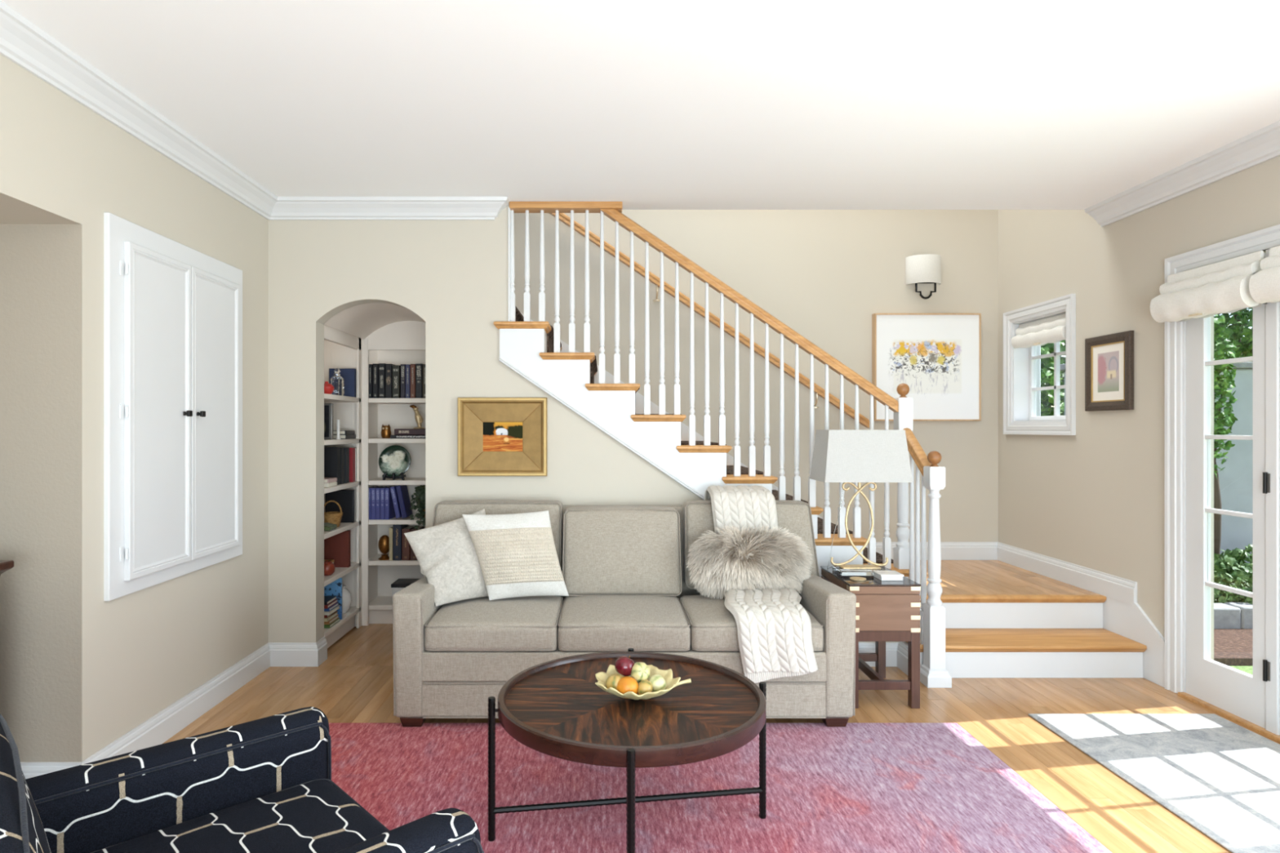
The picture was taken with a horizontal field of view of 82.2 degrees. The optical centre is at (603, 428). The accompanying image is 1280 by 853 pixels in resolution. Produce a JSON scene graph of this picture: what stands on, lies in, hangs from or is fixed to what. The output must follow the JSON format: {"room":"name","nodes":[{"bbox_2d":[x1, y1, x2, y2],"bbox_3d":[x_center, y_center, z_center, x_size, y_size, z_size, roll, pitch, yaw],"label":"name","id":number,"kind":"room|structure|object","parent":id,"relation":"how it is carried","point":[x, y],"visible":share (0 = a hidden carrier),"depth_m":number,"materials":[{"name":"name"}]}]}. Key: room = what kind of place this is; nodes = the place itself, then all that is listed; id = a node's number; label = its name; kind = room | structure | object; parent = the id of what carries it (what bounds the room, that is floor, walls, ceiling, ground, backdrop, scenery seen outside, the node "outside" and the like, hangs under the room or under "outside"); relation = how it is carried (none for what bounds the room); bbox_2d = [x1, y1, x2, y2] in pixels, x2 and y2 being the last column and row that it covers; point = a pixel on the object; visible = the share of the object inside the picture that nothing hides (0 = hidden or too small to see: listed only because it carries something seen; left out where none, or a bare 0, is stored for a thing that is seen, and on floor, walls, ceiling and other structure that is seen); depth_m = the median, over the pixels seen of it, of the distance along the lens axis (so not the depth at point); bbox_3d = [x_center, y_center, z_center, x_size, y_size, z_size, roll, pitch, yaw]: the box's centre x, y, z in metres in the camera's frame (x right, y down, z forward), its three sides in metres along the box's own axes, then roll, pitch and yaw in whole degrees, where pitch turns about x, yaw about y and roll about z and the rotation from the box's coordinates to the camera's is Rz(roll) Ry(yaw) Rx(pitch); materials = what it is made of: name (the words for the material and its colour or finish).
{"room":"living room","nodes":[
{"label":"living room","id":0,"kind":"room"},
{"bbox_2d":[0,224,82,761],"bbox_3d":[-2.401,0.325,2.874,0.699,2.250,0.005,0,0,0],"label":"wall","id":1,"kind":"structure","parent":0,"point":[41,265],"depth_m":2.87,"materials":[{"name":"beige paint"}]},
{"bbox_2d":[0,53,82,224],"bbox_3d":[-2.475,-1.090,1.889,0.850,0.580,1.977,0,0,0],"label":"wall","id":2,"kind":"structure","parent":0,"point":[41,126],"depth_m":2.67,"materials":[{"name":"beige paint"}]},
{"bbox_2d":[0,0,509,220],"bbox_3d":[-1.313,-1.325,0.950,1.474,0.110,7.300,0,0,0],"label":"trim","id":3,"kind":"structure","parent":2,"relation":"attached to","point":[22,42],"depth_m":3.43,"materials":[{"name":"white paint"}]},
{"bbox_2d":[82,105,268,760],"bbox_3d":[-2.475,0.035,3.674,0.850,2.830,1.593,0,0,0],"label":"wall","id":4,"kind":"structure","parent":0,"point":[144,651],"depth_m":3.35,"materials":[{"name":"beige paint"}]},
{"bbox_2d":[103,212,242,600],"bbox_3d":[-2.014,-0.087,3.555,0.077,1.595,1.110,0,0,0],"label":"upper cabinet","id":5,"kind":"object","parent":4,"relation":"attached to","point":[173,310],"visible":1,"depth_m":3.36,"materials":[{"name":"white paint"}]},
{"bbox_2d":[20,636,327,778],"bbox_3d":[-2.049,1.380,3.640,0.668,0.140,2.007,0,0,24],"label":"baseboard","id":6,"kind":"structure","parent":4,"relation":"attached to","point":[157,730],"depth_m":3.70,"materials":[{"name":"white paint"}]},
{"bbox_2d":[324,302,425,339],"bbox_3d":[-1.424,-0.729,5.005,0.698,0.157,0.830,0,0,0],"label":"ceiling","id":7,"kind":"structure","parent":0,"point":[360,321],"depth_m":4.93,"materials":[{"name":"white paint"}]},
{"bbox_2d":[268,204,898,642],"bbox_3d":[-0.550,-1.250,4.535,4.700,5.400,0.130,0,0,0],"label":"wall","id":8,"kind":"structure","parent":0,"point":[452,274],"depth_m":4.47,"materials":[{"name":"beige paint"}]},
{"bbox_2d":[457,397,546,475],"bbox_3d":[-0.617,0.053,4.449,0.542,0.478,0.039,0,0,0],"label":"framed painting","id":9,"kind":"object","parent":8,"relation":"attached to","point":[497,436],"visible":1,"depth_m":4.45,"materials":[{"name":"gold metal"}]},
{"bbox_2d":[508,206,511,321],"bbox_3d":[-0.578,-0.975,4.530,0.010,0.750,0.140,0,0,0],"label":"trim","id":10,"kind":"structure","parent":8,"relation":"attached to","point":[509,210],"depth_m":4.46,"materials":[{"name":"white paint"}]},
{"bbox_2d":[858,642,907,675],"bbox_3d":[0.345,1.380,4.430,2.922,0.140,0.211,0,0,3],"label":"baseboard","id":11,"kind":"structure","parent":8,"relation":"attached to","point":[896,655],"depth_m":4.45,"materials":[{"name":"white paint"}]},
{"bbox_2d":[0,0,1279,209],"bbox_3d":[0.175,-1.465,0.963,6.350,0.170,7.325,0,0,0],"label":"ceiling","id":12,"kind":"structure","parent":0,"point":[641,104],"depth_m":2.99,"materials":[{"name":"white paint"}]},
{"bbox_2d":[162,623,1279,852],"bbox_3d":[0.125,1.525,1.650,6.250,0.150,8.700,0,0,0],"label":"floor","id":13,"kind":"structure","parent":0,"point":[354,683],"depth_m":3.74,"materials":[{"name":"brown wood"}]},
{"bbox_2d":[0,560,13,575],"bbox_3d":[-2.453,0.967,2.115,0.585,0.966,1.130,0,0,0],"label":"sideboard","id":14,"kind":"object","parent":13,"relation":"on","point":[5,565],"visible":1,"depth_m":2.65,"materials":[{"name":"brown wood"}]},
{"bbox_2d":[324,324,361,648],"bbox_3d":[-1.927,0.350,4.989,0.305,2.200,0.767,0,0,0],"label":"bookcase","id":15,"kind":"object","parent":13,"relation":"on","point":[342,349],"visible":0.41,"depth_m":5.30,"materials":[{"name":"white paint"}]},
{"bbox_2d":[324,403,333,439],"bbox_3d":[-1.897,-0.044,4.843,0.205,0.241,0.031,0,0,0],"label":"photo frame","id":16,"kind":"object","parent":15,"relation":"on","point":[328,407],"visible":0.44,"depth_m":4.83,"materials":[{"name":"metal"}]},
{"bbox_2d":[324,405,328,437],"bbox_3d":[-1.899,-0.045,4.829,0.173,0.210,0.003,0,0,0],"label":"book","id":17,"kind":"object","parent":16,"relation":"attached to","point":[326,407],"depth_m":4.83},
{"bbox_2d":[324,560,335,575],"bbox_3d":[-1.840,0.924,4.860,0.104,0.101,0.104,0,0,0],"label":"decorative ball","id":18,"kind":"object","parent":15,"relation":"on","point":[329,567],"visible":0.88,"depth_m":4.83,"materials":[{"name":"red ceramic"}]},
{"bbox_2d":[324,447,340,484],"bbox_3d":[-1.910,0.257,4.968,0.220,0.255,0.055,0,0,0],"label":"book","id":19,"kind":"object","parent":15,"relation":"on","point":[331,455],"visible":0.35,"depth_m":4.94,"materials":[{"name":"paper"}]},
{"bbox_2d":[324,577,342,619],"bbox_3d":[-1.887,1.161,4.991,0.205,0.282,0.022,0,0,0],"label":"magazine","id":20,"kind":"object","parent":15,"relation":"on","point":[335,588],"visible":0.36,"depth_m":4.98,"materials":[{"name":"paper"}]},
{"bbox_2d":[324,500,342,527],"bbox_3d":[-1.856,0.583,4.990,0.149,0.182,0.145,0,0,0],"label":"wicker basket","id":21,"kind":"object","parent":15,"relation":"on","point":[333,517],"visible":0.67,"depth_m":4.95,"materials":[{"name":"wicker"}]},
{"bbox_2d":[324,529,350,567],"bbox_3d":[-1.895,0.848,5.150,0.210,0.255,0.040,0,0,0],"label":"book","id":22,"kind":"object","parent":15,"relation":"on","point":[336,547],"visible":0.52,"depth_m":5.13,"materials":[{"name":"paper"}]},
{"bbox_2d":[329,368,344,395],"bbox_3d":[-1.822,-0.316,5.000,0.098,0.189,0.098,0,0,0],"label":"glass decanter","id":23,"kind":"object","parent":15,"relation":"on","point":[337,381],"visible":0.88,"depth_m":4.97,"materials":[{"name":"clear glass"}]},
{"bbox_2d":[324,489,354,522],"bbox_3d":[-1.887,0.557,5.231,0.205,0.234,0.029,0,0,0],"label":"book","id":24,"kind":"object","parent":15,"relation":"on","point":[344,498],"visible":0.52,"depth_m":5.22,"materials":[{"name":"paper"}]},
{"bbox_2d":[340,447,344,484],"bbox_3d":[-1.909,0.259,5.037,0.223,0.251,0.055,0,0,0],"label":"book","id":25,"kind":"object","parent":15,"relation":"on","point":[342,449],"visible":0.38,"depth_m":5.03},
{"bbox_2d":[328,368,356,397],"bbox_3d":[-1.874,-0.324,5.250,0.182,0.205,0.040,0,0,0],"label":"book","id":26,"kind":"object","parent":15,"relation":"on","point":[348,375],"visible":0.62,"depth_m":5.23,"materials":[{"name":"blue paper"}]},
{"bbox_2d":[344,447,349,483],"bbox_3d":[-1.907,0.261,5.128,0.226,0.247,0.055,0,0,0],"label":"book","id":27,"kind":"object","parent":15,"relation":"on","point":[346,449],"visible":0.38,"depth_m":5.12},
{"bbox_2d":[342,585,351,613],"bbox_3d":[-1.852,1.208,5.170,0.136,0.188,0.136,0,0,0],"label":"vase","id":28,"kind":"object","parent":15,"relation":"on","point":[347,598],"visible":0.38,"depth_m":5.14,"materials":[{"name":"ceramic"}]},
{"bbox_2d":[349,447,355,481],"bbox_3d":[-1.905,0.263,5.242,0.229,0.243,0.055,0,0,0],"label":"book","id":29,"kind":"object","parent":15,"relation":"on","point":[352,450],"visible":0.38,"depth_m":5.21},
{"bbox_2d":[361,320,425,626],"bbox_3d":[-1.437,0.332,5.532,0.696,2.237,0.327,0,0,0],"label":"bookcase","id":30,"kind":"object","parent":13,"relation":"on","point":[398,343],"visible":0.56,"depth_m":5.48,"materials":[{"name":"white paint"}]},
{"bbox_2d":[372,364,378,398],"bbox_3d":[-1.691,-0.348,5.495,0.040,0.256,0.170,0,0,0],"label":"book","id":31,"kind":"object","parent":30,"relation":"on","point":[375,366],"visible":0.54,"depth_m":5.41,"materials":[{"name":"paper"}]},
{"bbox_2d":[375,486,384,519],"bbox_3d":[-1.669,0.559,5.485,0.032,0.232,0.170,0,0,0],"label":"book","id":32,"kind":"object","parent":30,"relation":"on","point":[378,489],"visible":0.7,"depth_m":5.40,"materials":[{"name":"blue paper"}]},
{"bbox_2d":[378,363,385,398],"bbox_3d":[-1.644,-0.349,5.495,0.047,0.258,0.170,0,0,0],"label":"book","id":33,"kind":"object","parent":30,"relation":"on","point":[381,366],"visible":0.61,"depth_m":5.41,"materials":[{"name":"paper"}]},
{"bbox_2d":[377,534,389,559],"bbox_3d":[-1.632,0.886,5.450,0.094,0.180,0.094,0,0,0],"label":"egg","id":34,"kind":"object","parent":30,"relation":"on","point":[384,541],"visible":0.98,"depth_m":5.42,"materials":[{"name":"metal"}]},
{"bbox_2d":[385,364,393,398],"bbox_3d":[-1.593,-0.347,5.495,0.047,0.255,0.170,0,0,0],"label":"book","id":35,"kind":"object","parent":30,"relation":"on","point":[388,367],"visible":0.67,"depth_m":5.41,"materials":[{"name":"paper"}]},
{"bbox_2d":[384,486,395,519],"bbox_3d":[-1.602,0.559,5.485,0.032,0.232,0.170,0,0,0],"label":"book","id":36,"kind":"object","parent":30,"relation":"on","point":[389,513],"visible":0.87,"depth_m":5.40,"materials":[{"name":"blue paper"}]},
{"bbox_2d":[378,444,410,479],"bbox_3d":[-1.555,0.256,5.431,0.240,0.259,0.070,0,0,0],"label":"decorative plate","id":37,"kind":"object","parent":30,"relation":"on","point":[394,460],"visible":1,"depth_m":5.45,"materials":[{"name":"ceramic"}]},
{"bbox_2d":[390,484,401,518],"bbox_3d":[-1.542,0.548,5.485,0.078,0.234,0.170,0,0,0],"label":"book","id":38,"kind":"object","parent":30,"relation":"on","point":[393,491],"visible":0.67,"depth_m":5.40,"materials":[{"name":"blue paper"}]},
{"bbox_2d":[392,364,400,398],"bbox_3d":[-1.539,-0.343,5.495,0.054,0.245,0.170,0,0,0],"label":"book","id":39,"kind":"object","parent":30,"relation":"on","point":[396,368],"visible":0.67,"depth_m":5.41,"materials":[{"name":"paper"}]},
{"bbox_2d":[392,524,407,560],"bbox_3d":[-1.527,0.845,5.490,0.062,0.262,0.180,0,0,0],"label":"book","id":40,"kind":"object","parent":30,"relation":"on","point":[397,529],"visible":0.65,"depth_m":5.40,"materials":[{"name":"paper"}]},
{"bbox_2d":[400,364,405,398],"bbox_3d":[-1.488,-0.346,5.495,0.034,0.252,0.170,0,0,0],"label":"book","id":41,"kind":"object","parent":30,"relation":"on","point":[402,366],"visible":0.54,"depth_m":5.41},
{"bbox_2d":[395,484,413,518],"bbox_3d":[-1.496,0.544,5.485,0.083,0.242,0.170,0,0,0],"label":"book","id":42,"kind":"object","parent":30,"relation":"on","point":[402,490],"visible":0.85,"depth_m":5.42,"materials":[{"name":"paper"}]},
{"bbox_2d":[391,578,419,603],"bbox_3d":[-1.452,1.230,5.535,0.259,0.144,0.204,0,0,0],"label":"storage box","id":43,"kind":"object","parent":30,"relation":"on","point":[397,585],"visible":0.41,"depth_m":5.44,"materials":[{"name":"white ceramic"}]},
{"bbox_2d":[390,435,425,438],"bbox_3d":[-1.387,0.064,5.500,0.375,0.026,0.200,0,0,0],"label":"book","id":44,"kind":"object","parent":30,"relation":"on","point":[391,436],"visible":0.56,"depth_m":5.40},
{"bbox_2d":[394,428,425,435],"bbox_3d":[-1.380,0.028,5.505,0.340,0.044,0.190,0,0,0],"label":"book","id":45,"kind":"object","parent":44,"relation":"on","point":[397,431],"visible":0.65,"depth_m":5.41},
{"bbox_2d":[405,364,410,398],"bbox_3d":[-1.452,-0.345,5.495,0.033,0.250,0.170,0,0,0],"label":"book","id":46,"kind":"object","parent":30,"relation":"on","point":[407,366],"visible":0.54,"depth_m":5.41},
{"bbox_2d":[401,525,415,560],"bbox_3d":[-1.463,0.860,5.490,0.058,0.232,0.180,0,0,0],"label":"book","id":47,"kind":"object","parent":30,"relation":"on","point":[406,547],"visible":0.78,"depth_m":5.40,"materials":[{"name":"paper"}]},
{"bbox_2d":[410,364,415,398],"bbox_3d":[-1.415,-0.347,5.495,0.037,0.254,0.170,0,0,0],"label":"book","id":48,"kind":"object","parent":30,"relation":"on","point":[412,366],"visible":0.54,"depth_m":5.41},
{"bbox_2d":[409,484,425,529],"bbox_3d":[-1.314,0.608,5.438,0.231,0.408,0.245,0,0,0],"label":"trailing ivy","id":49,"kind":"object","parent":30,"relation":"on","point":[420,494],"visible":0.67,"depth_m":5.39,"materials":[{"name":"green plant"}]},
{"bbox_2d":[415,364,422,398],"bbox_3d":[-1.369,-0.348,5.495,0.050,0.256,0.170,0,0,0],"label":"book","id":50,"kind":"object","parent":30,"relation":"on","point":[419,367],"visible":0.67,"depth_m":5.41,"materials":[{"name":"paper"}]},
{"bbox_2d":[392,499,856,726],"bbox_3d":[0.108,0.937,3.973,2.251,1.026,0.945,0,0,0],"label":"sofa","id":51,"kind":"object","parent":13,"relation":"on","point":[624,568],"visible":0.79,"depth_m":3.53,"materials":[{"name":"beige fabric"}]},
{"bbox_2d":[404,508,488,606],"bbox_3d":[-0.781,0.682,3.936,0.532,0.465,0.252,0,0,-26],"label":"throw pillow","id":52,"kind":"object","parent":51,"relation":"on","point":[446,554],"visible":0.69,"depth_m":3.87,"materials":[{"name":"grey fabric"}]},
{"bbox_2d":[424,595,563,651],"bbox_3d":[-0.547,0.996,3.817,0.641,0.160,0.625,0,0,0],"label":"seat cushion","id":53,"kind":"object","parent":51,"relation":"on","point":[531,623],"depth_m":3.53,"materials":[{"name":"beige fabric"}]},
{"bbox_2d":[434,499,562,573],"bbox_3d":[-0.624,0.669,4.248,0.758,0.491,0.210,0,0,0],"label":"cushion","id":54,"kind":"object","parent":51,"relation":"on","point":[445,511],"depth_m":4.19,"materials":[{"name":"beige fabric"}]},
{"bbox_2d":[462,510,568,599],"bbox_3d":[-0.477,0.681,3.942,0.573,0.458,0.204,0,0,0],"label":"throw pillow","id":55,"kind":"object","parent":51,"relation":"on","point":[517,554],"visible":1,"depth_m":3.89,"materials":[{"name":"beige fabric"}]},
{"bbox_2d":[563,505,680,595],"bbox_3d":[0.100,0.692,4.176,0.664,0.477,0.268,0,0,0],"label":"cushion","id":56,"kind":"object","parent":51,"relation":"on","point":[608,549],"depth_m":4.07,"materials":[{"name":"beige fabric"}]},
{"bbox_2d":[557,595,690,651],"bbox_3d":[0.098,0.996,3.817,0.641,0.160,0.625,0,0,0],"label":"seat cushion","id":57,"kind":"object","parent":51,"relation":"on","point":[586,623],"depth_m":3.53,"materials":[{"name":"beige fabric"}]},
{"bbox_2d":[685,524,813,599],"bbox_3d":[0.792,0.735,3.959,0.708,0.448,0.278,0,0,-3],"label":"fur pillow","id":58,"kind":"object","parent":51,"relation":"on","point":[777,560],"visible":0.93,"depth_m":3.90,"materials":[{"name":"fur"}]},
{"bbox_2d":[682,500,817,587],"bbox_3d":[0.848,0.669,4.248,0.767,0.491,0.210,0,0,0],"label":"cushion","id":59,"kind":"object","parent":51,"relation":"on","point":[795,516],"depth_m":4.18,"materials":[{"name":"beige fabric"}]},
{"bbox_2d":[679,595,823,651],"bbox_3d":[0.743,0.996,3.817,0.641,0.160,0.625,0,0,0],"label":"seat cushion","id":60,"kind":"object","parent":51,"relation":"on","point":[711,627],"depth_m":3.54,"materials":[{"name":"beige fabric"}]},
{"bbox_2d":[704,484,817,683],"bbox_3d":[0.831,0.772,3.943,0.460,0.865,1.026,0,0,0],"label":"throw blanket","id":61,"kind":"object","parent":51,"relation":"on","point":[774,629],"visible":0.73,"depth_m":3.50,"materials":[{"name":"beige fabric"}]},
{"bbox_2d":[328,722,1111,852],"bbox_3d":[0.113,1.444,2.364,3.225,0.010,2.428,0,0,0],"label":"area rug","id":62,"kind":"object","parent":13,"relation":"on","point":[855,787],"visible":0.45,"depth_m":2.90,"materials":[{"name":"carpet"}]},
{"bbox_2d":[0,706,484,852],"bbox_3d":[-0.910,1.016,1.581,0.948,0.847,0.967,0,0,-43],"label":"armchair","id":63,"kind":"object","parent":62,"relation":"on","point":[264,784],"visible":1,"depth_m":1.80,"materials":[{"name":"blue fabric"}]},
{"bbox_2d":[92,779,386,852],"bbox_3d":[-0.826,1.058,1.659,0.675,0.185,0.644,0,0,-43],"label":"seat cushion","id":64,"kind":"object","parent":63,"relation":"on","point":[248,815],"depth_m":1.81,"materials":[{"name":"black fabric"}]},
{"bbox_2d":[487,648,766,852],"bbox_3d":[0.097,1.190,2.635,0.950,0.497,0.950,0,0,32],"label":"coffee table","id":65,"kind":"object","parent":62,"relation":"on","point":[556,708],"visible":0.92,"depth_m":2.50,"materials":[{"name":"brown wood"}]},
{"bbox_2d":[595,664,691,699],"bbox_3d":[0.123,0.918,2.614,0.310,0.088,0.249,0,0,30],"label":"bowl","id":66,"kind":"object","parent":65,"relation":"on","point":[602,677],"visible":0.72,"depth_m":2.63,"materials":[{"name":"beige ceramic"}]},
{"bbox_2d":[605,674,623,689],"bbox_3d":[0.042,0.911,2.612,0.072,0.060,0.072,0,0,-23],"label":"striped gourd","id":67,"kind":"object","parent":66,"relation":"in","point":[612,680],"visible":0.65,"depth_m":2.59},
{"bbox_2d":[614,655,635,676],"bbox_3d":[0.076,0.861,2.646,0.074,0.073,0.075,0,0,-17],"label":"apple","id":68,"kind":"object","parent":66,"relation":"in","point":[624,664],"visible":0.98,"depth_m":2.62,"materials":[{"name":"red food"}]},
{"bbox_2d":[616,676,638,698],"bbox_3d":[0.083,0.915,2.585,0.080,0.070,0.080,0,0,43],"label":"orange","id":69,"kind":"object","parent":66,"relation":"in","point":[625,684],"visible":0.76,"depth_m":2.56,"materials":[{"name":"food"}]},
{"bbox_2d":[630,662,649,682],"bbox_3d":[0.130,0.877,2.630,0.071,0.072,0.068,0,0,-12],"label":"striped gourd","id":70,"kind":"object","parent":66,"relation":"in","point":[640,672],"visible":0.85,"depth_m":2.61,"materials":[{"name":"food"}]},
{"bbox_2d":[636,680,653,694],"bbox_3d":[0.144,0.922,2.586,0.057,0.062,0.063,0,0,7],"label":"striped gourd","id":71,"kind":"object","parent":66,"relation":"in","point":[645,686],"visible":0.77,"depth_m":2.56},
{"bbox_2d":[648,674,666,692],"bbox_3d":[0.190,0.915,2.616,0.066,0.069,0.066,0,0,28],"label":"striped gourd","id":72,"kind":"object","parent":66,"relation":"in","point":[657,681],"visible":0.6,"depth_m":2.59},
{"bbox_2d":[493,201,1146,688],"bbox_3d":[0.958,-0.015,4.969,4.362,2.930,1.762,0,0,0],"label":"staircase","id":73,"kind":"structure","parent":13,"relation":"on","point":[980,618],"depth_m":4.48,"materials":[{"name":"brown wood"}]},
{"bbox_2d":[820,565,920,708],"bbox_3d":[1.454,1.129,4.037,0.371,0.642,0.513,0,0,0],"label":"side table","id":74,"kind":"object","parent":13,"relation":"on","point":[886,611],"visible":0.7,"depth_m":3.79,"materials":[{"name":"brown wood"}]},
{"bbox_2d":[808,430,913,575],"bbox_3d":[1.425,0.409,4.116,0.475,0.798,0.361,0,0,0],"label":"table lamp","id":75,"kind":"object","parent":74,"relation":"on","point":[845,456],"visible":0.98,"depth_m":3.96,"materials":[{"name":"white fabric"}]},
{"bbox_2d":[872,570,903,580],"bbox_3d":[1.525,0.791,3.929,0.122,0.032,0.121,0,0,0],"label":"box","id":76,"kind":"object","parent":74,"relation":"on","point":[881,575],"visible":1,"depth_m":3.88,"materials":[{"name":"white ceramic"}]},
{"bbox_2d":[1028,713,1279,852],"bbox_3d":[2.614,1.446,2.600,0.943,0.007,2.200,0,0,0],"label":"rug","id":77,"kind":"object","parent":13,"relation":"on","point":[1220,776],"visible":1,"depth_m":3.15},
{"bbox_2d":[514,209,998,542],"bbox_3d":[0.475,-1.250,5.925,5.750,5.400,0.150,0,0,0],"label":"wall","id":78,"kind":"structure","parent":0,"point":[824,274],"depth_m":5.85,"materials":[{"name":"beige paint"}]},
{"bbox_2d":[549,213,869,427],"bbox_3d":[0.593,-1.044,5.801,2.985,2.089,0.112,0,0,0],"label":"wall handrail","id":79,"kind":"object","parent":78,"relation":"attached to","point":[759,350],"visible":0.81,"depth_m":5.75,"materials":[{"name":"brown wood"}]},
{"bbox_2d":[905,253,941,298],"bbox_3d":[2.545,-1.191,5.789,0.273,0.342,0.120,0,0,0],"label":"wall sconce","id":80,"kind":"object","parent":78,"relation":"attached to","point":[926,268],"visible":1,"depth_m":5.75,"materials":[{"name":"white fabric"}]},
{"bbox_2d":[871,313,981,421],"bbox_3d":[2.562,-0.482,5.817,0.840,0.851,0.062,0,0,0],"label":"framed artwork","id":81,"kind":"object","parent":78,"relation":"attached to","point":[938,356],"visible":0.98,"depth_m":5.79,"materials":[{"name":"paper"}]},
{"bbox_2d":[998,155,1279,660],"bbox_3d":[3.235,-1.250,1.650,0.170,5.400,8.700,0,0,0],"label":"wall","id":82,"kind":"structure","parent":0,"point":[1093,498],"depth_m":4.57,"materials":[{"name":"beige paint"}]},
{"bbox_2d":[866,542,1137,605],"bbox_3d":[2.525,0.980,5.088,1.250,0.140,1.525,0,0,0],"label":"baseboard","id":83,"kind":"structure","parent":82,"relation":"attached to","point":[1122,589],"depth_m":5.22,"materials":[{"name":"white paint"}]},
{"bbox_2d":[1003,293,1075,435],"bbox_3d":[3.221,-0.425,5.308,0.198,0.946,0.841,0,0,0],"label":"window","id":84,"kind":"structure","parent":82,"relation":"in","point":[1020,388],"depth_m":5.42,"materials":[{"name":"white paint"}]},
{"bbox_2d":[1011,313,1065,348],"bbox_3d":[3.168,-0.698,5.308,0.095,0.195,0.625,0,0,0],"label":"roman shade","id":85,"kind":"object","parent":84,"relation":"attached to","point":[1040,332],"visible":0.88,"depth_m":5.28,"materials":[{"name":"white fabric"}]},
{"bbox_2d":[1084,330,1133,411],"bbox_3d":[3.134,-0.345,4.553,0.028,0.470,0.410,0,0,0],"label":"framed print","id":86,"kind":"object","parent":82,"relation":"attached to","point":[1108,358],"visible":1,"depth_m":4.54,"materials":[{"name":"brown wood"}]},
{"bbox_2d":[1102,596,1164,687],"bbox_3d":[3.141,1.240,4.340,0.018,0.420,0.520,0,0,0],"label":"trim","id":87,"kind":"structure","parent":82,"relation":"attached to","point":[1129,621],"depth_m":4.27,"materials":[{"name":"white paint"}]},
{"bbox_2d":[1084,120,1279,226],"bbox_3d":[3.090,-1.325,0.960,0.120,0.110,7.320,0,0,0],"label":"trim","id":88,"kind":"structure","parent":82,"relation":"attached to","point":[1262,145],"depth_m":3.83,"materials":[{"name":"white paint"}]},
{"bbox_2d":[1150,250,1264,322],"bbox_3d":[3.051,-0.700,3.725,0.130,0.270,0.570,0,0,0],"label":"roman shade","id":89,"kind":"object","parent":82,"relation":"attached to","point":[1208,291],"visible":0.97,"depth_m":3.67,"materials":[{"name":"white fabric"}]},
{"bbox_2d":[1164,224,1279,742],"bbox_3d":[3.220,0.260,3.243,0.200,2.404,1.669,0,0,0],"label":"door","id":90,"kind":"structure","parent":82,"relation":"in","point":[1252,701],"depth_m":3.85,"materials":[{"name":"white paint"}]},
{"bbox_2d":[1248,245,1279,303],"bbox_3d":[3.051,-0.700,2.958,0.130,0.270,0.875,0,0,0],"label":"roman shade","id":91,"kind":"object","parent":82,"relation":"attached to","point":[1264,285],"visible":1,"depth_m":3.33,"materials":[{"name":"white fabric"}]},
{"label":"outside","id":92,"kind":"structure","parent":0,"visible":0},
{"bbox_2d":[1227,665,1252,675],"bbox_3d":[8.660,1.645,5.500,10.680,0.110,17.000,0,0,0],"label":"ground","id":93,"kind":"structure","parent":92,"point":[1246,668],"depth_m":4.85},
{"bbox_2d":[1035,345,1040,416],"bbox_3d":[4.050,-0.080,6.970,0.200,3.340,0.200,0,0,0],"label":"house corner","id":94,"kind":"object","parent":93,"relation":"on","point":[1037,348],"visible":0.02,"depth_m":6.90,"materials":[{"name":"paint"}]},
{"bbox_2d":[1040,339,1065,416],"bbox_3d":[4.535,-0.205,7.999,0.836,3.596,1.328,0,0,9],"label":"tree","id":95,"kind":"object","parent":93,"relation":"on","point":[1046,370],"visible":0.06,"depth_m":7.56,"materials":[{"name":"green plant"}]},
{"bbox_2d":[1041,342,1065,415],"bbox_3d":[5.383,-0.464,9.195,1.372,4.112,1.462,0,0,-29],"label":"tree","id":96,"kind":"object","parent":93,"relation":"on","point":[1062,374],"visible":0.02,"depth_m":8.81,"materials":[{"name":"green plant"}]},
{"bbox_2d":[1060,361,1252,563],"bbox_3d":[8.250,0.480,7.125,7.500,2.220,0.330,0,0,0],"label":"wall","id":97,"kind":"structure","parent":93,"relation":"on","point":[1235,480],"depth_m":7.00,"materials":[{"name":"grey paint"}]},
{"bbox_2d":[1213,601,1252,665],"bbox_3d":[7.800,1.565,5.945,8.400,0.050,2.090,0,0,0],"label":"mulch bed","id":98,"kind":"object","parent":93,"relation":"on","point":[1232,646],"visible":0.02,"depth_m":5.17,"materials":[{"name":"soil"}]},
{"bbox_2d":[1213,314,1239,555],"bbox_3d":[5.448,0.231,6.603,0.379,2.724,0.455,0,0,0],"label":"tree","id":99,"kind":"object","parent":98,"relation":"on","point":[1221,383],"visible":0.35,"depth_m":6.50,"materials":[{"name":"green plant"}]},
{"bbox_2d":[1213,566,1252,604],"bbox_3d":[5.166,1.361,5.904,0.486,0.472,0.473,0,0,37],"label":"shrub","id":100,"kind":"object","parent":98,"relation":"on","point":[1242,580],"visible":0.28,"depth_m":5.88,"materials":[{"name":"green plant"}]},
{"bbox_2d":[1213,543,1252,597],"bbox_3d":[5.647,1.298,6.321,1.235,0.600,0.767,0,0,0],"label":"shrub","id":101,"kind":"object","parent":98,"relation":"on","point":[1237,557],"visible":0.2,"depth_m":6.26,"materials":[{"name":"green plant"}]},
{"bbox_2d":[1213,602,1252,628],"bbox_3d":[6.700,1.470,5.705,5.392,0.200,0.190,0,0,0],"label":"stone edging","id":102,"kind":"object","parent":98,"relation":"on","point":[1226,615],"visible":0.18,"depth_m":5.62,"materials":[{"name":"stone"}]},
{"bbox_2d":[1213,307,1252,359],"bbox_3d":[7.967,-0.692,9.197,3.052,4.569,2.619,0,0,-22],"label":"tree","id":103,"kind":"object","parent":93,"relation":"on","point":[1239,322],"visible":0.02,"depth_m":8.71,"materials":[{"name":"green plant"}]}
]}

